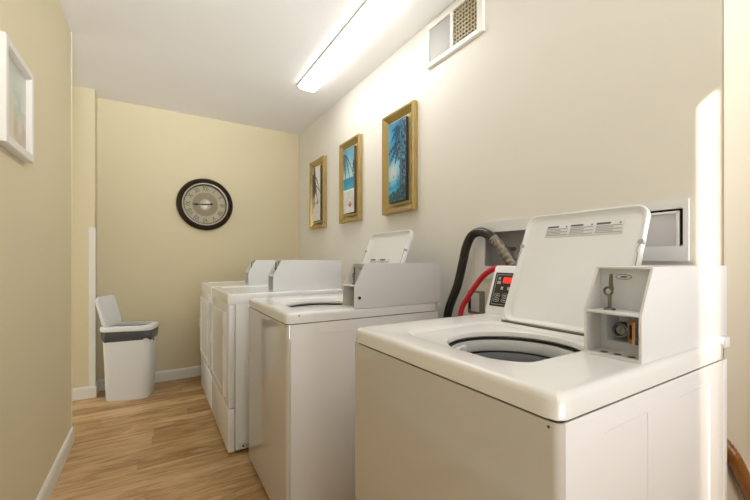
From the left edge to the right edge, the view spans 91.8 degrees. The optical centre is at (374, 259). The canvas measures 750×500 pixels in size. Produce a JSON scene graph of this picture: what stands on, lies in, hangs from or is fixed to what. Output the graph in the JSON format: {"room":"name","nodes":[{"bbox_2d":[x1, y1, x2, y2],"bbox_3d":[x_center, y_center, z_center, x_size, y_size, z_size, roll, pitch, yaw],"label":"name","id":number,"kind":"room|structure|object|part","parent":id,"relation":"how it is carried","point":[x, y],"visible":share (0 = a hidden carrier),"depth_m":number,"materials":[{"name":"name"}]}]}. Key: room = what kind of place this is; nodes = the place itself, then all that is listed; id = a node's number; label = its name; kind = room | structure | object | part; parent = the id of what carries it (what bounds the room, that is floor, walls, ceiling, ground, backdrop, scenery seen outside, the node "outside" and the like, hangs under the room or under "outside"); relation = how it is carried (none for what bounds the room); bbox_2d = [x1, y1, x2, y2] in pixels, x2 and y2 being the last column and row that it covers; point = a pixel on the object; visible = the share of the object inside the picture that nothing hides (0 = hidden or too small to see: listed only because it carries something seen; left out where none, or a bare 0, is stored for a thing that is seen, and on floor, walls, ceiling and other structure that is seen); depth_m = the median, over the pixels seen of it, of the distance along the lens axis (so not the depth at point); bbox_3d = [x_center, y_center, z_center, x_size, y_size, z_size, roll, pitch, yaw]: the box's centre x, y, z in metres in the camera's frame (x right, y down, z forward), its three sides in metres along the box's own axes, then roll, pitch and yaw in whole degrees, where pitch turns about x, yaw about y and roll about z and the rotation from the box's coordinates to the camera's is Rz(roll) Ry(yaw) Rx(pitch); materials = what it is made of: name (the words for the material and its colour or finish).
{"room":"laundry","nodes":[
{"label":"laundry","id":0,"kind":"room"},
{"bbox_2d":[0,0,70,499],"bbox_3d":[0.491,-0.132,-1.701,0.100,2.440,8.985,0,0,-31],"label":"wall","id":1,"kind":"structure","parent":0,"point":[35,199],"depth_m":1.52,"materials":[{"name":"beige paint"}]},
{"bbox_2d":[0,31,33,163],"bbox_3d":[-1.232,-0.535,1.247,0.028,0.337,0.312,0,0,-31],"label":"framed picture","id":2,"kind":"object","parent":1,"relation":"attached to","point":[16,78],"visible":1,"depth_m":1.24,"materials":[{"name":"white wood"}]},
{"bbox_2d":[9,56,25,148],"bbox_3d":[-1.234,-0.535,1.246,0.001,0.271,0.246,0,0,-31],"label":"print","id":3,"kind":"object","parent":2,"relation":"attached to","point":[17,82],"depth_m":1.27},
{"bbox_2d":[36,426,73,499],"bbox_3d":[0.496,1.042,-1.602,0.013,0.093,8.848,0,0,-31],"label":"baseboard","id":4,"kind":"structure","parent":1,"relation":"attached to","point":[45,493],"depth_m":1.79,"materials":[{"name":"white paint"}]},
{"bbox_2d":[71,32,71,427],"bbox_3d":[-1.805,-0.178,2.160,0.008,2.347,0.008,0,0,-31],"label":"trim","id":5,"kind":"structure","parent":1,"relation":"attached to","point":[71,32],"depth_m":2.16,"materials":[{"name":"beige paint"}]},
{"bbox_2d":[72,85,96,388],"bbox_3d":[-2.780,-0.132,2.638,1.202,2.440,0.160,0,0,-31],"label":"wall","id":6,"kind":"structure","parent":0,"point":[84,100],"depth_m":2.84,"materials":[{"name":"beige paint"}]},
{"bbox_2d":[72,385,96,400],"bbox_3d":[-2.725,1.042,2.570,1.205,0.093,0.013,0,0,-31],"label":"baseboard","id":7,"kind":"structure","parent":6,"relation":"attached to","point":[87,392],"depth_m":2.84,"materials":[{"name":"white paint"}]},
{"bbox_2d":[89,227,95,385],"bbox_3d":[-2.249,0.368,2.893,0.042,1.250,0.058,0,0,-31],"label":"trim","id":8,"kind":"structure","parent":6,"relation":"attached to","point":[92,231],"depth_m":2.87,"materials":[{"name":"white paint"}]},
{"bbox_2d":[94,380,98,396],"bbox_3d":[-2.255,1.042,2.943,0.013,0.093,0.160,0,0,-31],"label":"baseboard","id":9,"kind":"structure","parent":6,"relation":"attached to","point":[97,381],"depth_m":2.93,"materials":[{"name":"white paint"}]},
{"bbox_2d":[49,376,269,499],"bbox_3d":[1.226,1.138,-0.570,4.900,0.100,10.150,0,0,-31],"label":"floor","id":10,"kind":"structure","parent":0,"point":[166,444],"depth_m":2.03,"materials":[{"name":"brown wood"}]},
{"bbox_2d":[95,295,158,400],"bbox_3d":[-1.974,0.683,2.912,0.393,0.811,0.250,0,0,-14],"label":"trash bin","id":11,"kind":"object","parent":10,"relation":"on","point":[129,348],"visible":1,"depth_m":2.82,"materials":[{"name":"white plastic"}]},
{"bbox_3d":[-2.105,0.401,2.869,0.083,0.247,0.200,0,0,1],"label":"flip lid","id":12,"kind":"part","parent":11,"relation":"part of","materials":[{"name":"white plastic"}]},
{"bbox_2d":[200,260,275,409],"bbox_3d":[-1.030,0.544,3.057,0.759,1.087,0.674,0,0,-31],"label":"dryer","id":13,"kind":"object","parent":10,"relation":"on","point":[257,272],"visible":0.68,"depth_m":2.85,"materials":[{"name":"white metal"}]},
{"bbox_3d":[-1.343,0.545,2.870,0.021,0.495,0.528,0,0,-31],"label":"door","id":14,"kind":"part","parent":13,"relation":"part of","materials":[{"name":"white metal"}]},
{"bbox_3d":[-1.323,0.954,2.882,0.037,0.244,0.664,0,0,-31],"label":"toe panel","id":15,"kind":"part","parent":13,"relation":"part of","materials":[{"name":"white metal"}]},
{"bbox_3d":[-1.321,0.538,2.883,0.033,0.575,0.668,0,0,-31],"label":"panel","id":16,"kind":"part","parent":13,"relation":"part of","materials":[{"name":"white metal"}]},
{"bbox_2d":[210,260,342,452],"bbox_3d":[-0.679,0.544,2.481,0.759,1.087,0.674,0,0,-31],"label":"dryer","id":17,"kind":"object","parent":10,"relation":"on","point":[229,333],"visible":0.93,"depth_m":2.14,"materials":[{"name":"white metal"}]},
{"bbox_3d":[-0.991,0.545,2.293,0.021,0.495,0.528,0,0,-31],"label":"door","id":18,"kind":"part","parent":17,"relation":"part of","materials":[{"name":"white metal"}]},
{"bbox_3d":[-0.972,0.954,2.305,0.037,0.244,0.664,0,0,-31],"label":"toe panel","id":19,"kind":"part","parent":17,"relation":"part of","materials":[{"name":"white metal"}]},
{"bbox_3d":[-0.970,0.538,2.307,0.033,0.575,0.668,0,0,-31],"label":"panel","id":20,"kind":"part","parent":17,"relation":"part of","materials":[{"name":"white metal"}]},
{"bbox_3d":[-0.745,1.048,2.051,0.050,0.030,0.006,0,0,-31],"label":"foot plate","id":21,"kind":"part","parent":17,"relation":"part of","materials":[{"name":"grey metal"}]},
{"bbox_2d":[249,229,441,499],"bbox_3d":[-0.176,0.451,1.896,0.796,1.222,0.673,0,0,-31],"label":"washing machine","id":22,"kind":"object","parent":10,"relation":"on","point":[302,348],"visible":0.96,"depth_m":1.54,"materials":[{"name":"white metal"}]},
{"bbox_3d":[-0.509,0.657,1.695,0.016,0.806,0.670,0,0,-31],"label":"panel","id":23,"kind":"part","parent":22,"relation":"part of","materials":[{"name":"white metal"}]},
{"bbox_2d":[290,304,342,307],"bbox_3d":[-0.266,0.257,1.784,0.384,0.041,0.384,0,0,-31],"label":"tub","id":24,"kind":"object","parent":22,"relation":"in","point":[291,305],"depth_m":1.93,"materials":[{"name":"grey metal"}]},
{"bbox_3d":[-0.052,0.112,1.648,0.030,0.185,0.103,0,0,-31],"label":"plate","id":25,"kind":"part","parent":22,"relation":"part of","materials":[{"name":"grey metal"}]},
{"bbox_3d":[0.033,0.024,2.009,0.167,0.369,0.406,0,0,-31],"label":"lid","id":26,"kind":"part","parent":22,"relation":"part of","materials":[{"name":"white plastic"}]},
{"bbox_2d":[355,205,729,499],"bbox_3d":[0.442,0.453,1.044,0.785,1.218,0.671,0,0,-31],"label":"washing machine","id":27,"kind":"object","parent":10,"relation":"on","point":[588,371],"visible":1,"depth_m":0.82,"materials":[{"name":"white metal"}]},
{"bbox_3d":[0.114,0.657,0.845,0.016,0.806,0.670,0,0,-31],"label":"panel","id":28,"kind":"part","parent":27,"relation":"part of","materials":[{"name":"white metal"}]},
{"bbox_2d":[458,265,503,315],"bbox_3d":[0.469,0.330,1.622,0.029,0.617,0.294,0,0,-31],"label":"supply hose","id":29,"kind":"object","parent":27,"relation":"attached to","point":[490,270],"visible":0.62,"depth_m":1.64,"materials":[{"name":"red rubber"}]},
{"bbox_3d":[0.616,0.116,1.267,0.148,0.186,0.468,0,0,-31],"label":"control panel","id":30,"kind":"part","parent":27,"relation":"part of","materials":[{"name":"white plastic"}]},
{"bbox_3d":[0.549,0.113,1.294,0.044,0.127,0.324,0,0,-31],"label":"display plate","id":31,"kind":"part","parent":27,"relation":"part of","materials":[{"name":"black plastic"}]},
{"bbox_2d":[475,352,546,361],"bbox_3d":[0.357,0.468,0.935,0.404,0.381,0.404,0,0,-31],"label":"basket","id":32,"kind":"object","parent":27,"relation":"in","point":[507,356],"depth_m":1.08,"materials":[{"name":"grey metal"}]},
{"bbox_2d":[449,337,578,358],"bbox_3d":[0.357,0.257,0.935,0.384,0.041,0.384,0,0,-31],"label":"tub","id":33,"kind":"object","parent":27,"relation":"in","point":[506,346],"depth_m":1.07,"materials":[{"name":"white metal"}]},
{"bbox_3d":[0.598,0.027,1.117,0.172,0.365,0.376,0,0,-31],"label":"lid","id":34,"kind":"part","parent":27,"relation":"part of","materials":[{"name":"white plastic"}]},
{"bbox_2d":[546,224,621,235],"bbox_3d":[0.644,-0.092,1.136,0.010,0.023,0.232,0,0,-31],"label":"print","id":35,"kind":"object","parent":27,"relation":"attached to","point":[557,229],"depth_m":1.13,"materials":[{"name":"grey paper"}]},
{"bbox_3d":[0.567,0.112,0.811,0.030,0.185,0.103,0,0,-31],"label":"plate","id":36,"kind":"part","parent":27,"relation":"part of","materials":[{"name":"grey metal"}]},
{"bbox_2d":[727,438,749,499],"bbox_3d":[1.204,0.731,1.106,0.695,0.714,0.141,0,0,-16],"label":"hose","id":37,"kind":"object","parent":10,"relation":"on","point":[735,461],"visible":0.35,"depth_m":0.98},
{"bbox_2d":[97,97,298,379],"bbox_3d":[-2.101,-0.132,3.216,3.164,2.440,0.120,0,0,-31],"label":"wall","id":38,"kind":"structure","parent":0,"point":[155,264],"depth_m":3.33,"materials":[{"name":"beige paint"}]},
{"bbox_2d":[98,366,200,390],"bbox_3d":[-1.562,1.042,3.468,1.742,0.093,0.013,0,0,-31],"label":"baseboard","id":39,"kind":"structure","parent":38,"relation":"attached to","point":[166,375],"depth_m":3.30,"materials":[{"name":"white paint"}]},
{"bbox_2d":[176,179,232,229],"bbox_3d":[-1.598,-0.524,3.425,0.486,0.486,0.045,0,0,-31],"label":"wall clock","id":40,"kind":"object","parent":38,"relation":"attached to","point":[203,204],"visible":1,"depth_m":3.42,"materials":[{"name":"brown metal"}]},
{"bbox_2d":[60,0,455,134],"bbox_3d":[1.226,-1.402,-0.570,4.900,0.100,10.150,0,0,-31],"label":"ceiling","id":41,"kind":"structure","parent":0,"point":[244,62],"depth_m":2.35,"materials":[{"name":"white paint"}]},
{"bbox_2d":[297,0,401,91],"bbox_3d":[-0.213,-1.333,2.307,0.160,0.038,1.228,0,0,-31],"label":"fluorescent light","id":42,"kind":"object","parent":41,"relation":"in","point":[371,13],"visible":1,"depth_m":2.18,"materials":[{"name":"white plastic"}]},
{"bbox_2d":[299,0,721,317],"bbox_3d":[0.121,-0.132,2.498,0.120,2.440,3.422,0,0,-31],"label":"wall","id":43,"kind":"structure","parent":0,"point":[557,106],"depth_m":1.48,"materials":[{"name":"beige paint"}]},
{"bbox_2d":[309,155,326,229],"bbox_3d":[-0.541,-0.624,3.430,0.036,0.649,0.340,0,0,-31],"label":"framed picture","id":44,"kind":"object","parent":43,"relation":"attached to","point":[317,168],"visible":1,"depth_m":3.39,"materials":[{"name":"beige metal"}]},
{"bbox_2d":[313,165,319,220],"bbox_3d":[-0.552,-0.624,3.423,0.001,0.507,0.186,0,0,-31],"label":"print","id":45,"kind":"object","parent":44,"relation":"attached to","point":[316,171],"depth_m":3.42},
{"bbox_3d":[-0.543,-0.624,3.429,0.021,0.509,0.188,0,0,-31],"label":"panel","id":46,"kind":"part","parent":44,"relation":"part of","materials":[{"name":"white paper"}]},
{"bbox_2d":[339,133,361,223],"bbox_3d":[-0.196,-0.624,2.865,0.036,0.649,0.335,0,0,-31],"label":"framed picture","id":47,"kind":"object","parent":43,"relation":"attached to","point":[350,151],"visible":1,"depth_m":2.83,"materials":[{"name":"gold metal"}]},
{"bbox_2d":[344,146,353,213],"bbox_3d":[-0.207,-0.624,2.858,0.001,0.507,0.181,0,0,-31],"label":"print","id":48,"kind":"object","parent":47,"relation":"attached to","point":[349,153],"depth_m":2.85},
{"bbox_3d":[-0.198,-0.624,2.864,0.021,0.509,0.183,0,0,-31],"label":"panel","id":49,"kind":"part","parent":47,"relation":"part of","materials":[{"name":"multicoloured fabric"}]},
{"bbox_2d":[382,100,416,215],"bbox_3d":[0.150,-0.624,2.299,0.036,0.649,0.344,0,0,-31],"label":"framed picture","id":50,"kind":"object","parent":43,"relation":"attached to","point":[399,128],"visible":1,"depth_m":2.27,"materials":[{"name":"blue paper"}]},
{"bbox_2d":[389,116,405,202],"bbox_3d":[0.138,-0.624,2.291,0.001,0.507,0.190,0,0,-31],"label":"print","id":51,"kind":"object","parent":50,"relation":"attached to","point":[397,130],"depth_m":2.29},
{"bbox_3d":[0.148,-0.624,2.297,0.021,0.509,0.192,0,0,-31],"label":"panel","id":52,"kind":"part","parent":50,"relation":"part of","materials":[{"name":"blue paper"}]},
{"bbox_2d":[425,0,484,69],"bbox_3d":[0.405,-1.202,1.897,0.020,0.229,0.418,0,0,-31],"label":"air vent","id":53,"kind":"object","parent":43,"relation":"in","point":[464,21],"visible":1,"depth_m":1.89,"materials":[{"name":"white metal"}]},
{"bbox_2d":[453,0,476,43],"bbox_3d":[0.454,-1.202,1.822,0.008,0.189,0.170,0,0,-31],"label":"grille","id":54,"kind":"object","parent":53,"relation":"attached to","point":[464,11],"depth_m":1.82,"materials":[{"name":"beige metal"}]},
{"bbox_2d":[468,290,484,313],"bbox_3d":[0.487,0.203,1.752,0.030,0.110,0.085,0,0,-31],"label":"outlet box","id":55,"kind":"object","parent":43,"relation":"attached to","point":[476,304],"visible":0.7,"depth_m":1.72,"materials":[{"name":"grey plastic"}]},
{"bbox_2d":[475,217,532,278],"bbox_3d":[0.619,-0.045,1.637,0.097,0.266,0.350,0,0,-31],"label":"outlet box","id":56,"kind":"object","parent":43,"relation":"attached to","point":[510,231],"visible":0.28,"depth_m":1.71,"materials":[{"name":"white plastic"}]},
{"bbox_2d":[443,227,516,317],"bbox_3d":[0.465,0.294,1.708,0.060,0.891,0.462,0,0,-35],"label":"hose","id":57,"kind":"object","parent":56,"relation":"attached to","point":[496,242],"visible":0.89,"depth_m":1.73,"materials":[{"name":"black rubber"}]},
{"bbox_2d":[582,198,689,260],"bbox_3d":[0.874,-0.088,1.218,0.097,0.183,0.312,0,0,-31],"label":"outlet box","id":58,"kind":"object","parent":43,"relation":"attached to","point":[668,236],"visible":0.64,"depth_m":1.10,"materials":[{"name":"white plastic"}]},
{"bbox_2d":[722,0,749,499],"bbox_3d":[1.723,-0.132,1.539,1.855,2.440,0.124,0,0,-31],"label":"wall","id":59,"kind":"structure","parent":0,"point":[735,13],"depth_m":1.06,"materials":[{"name":"beige paint"}]}
]}

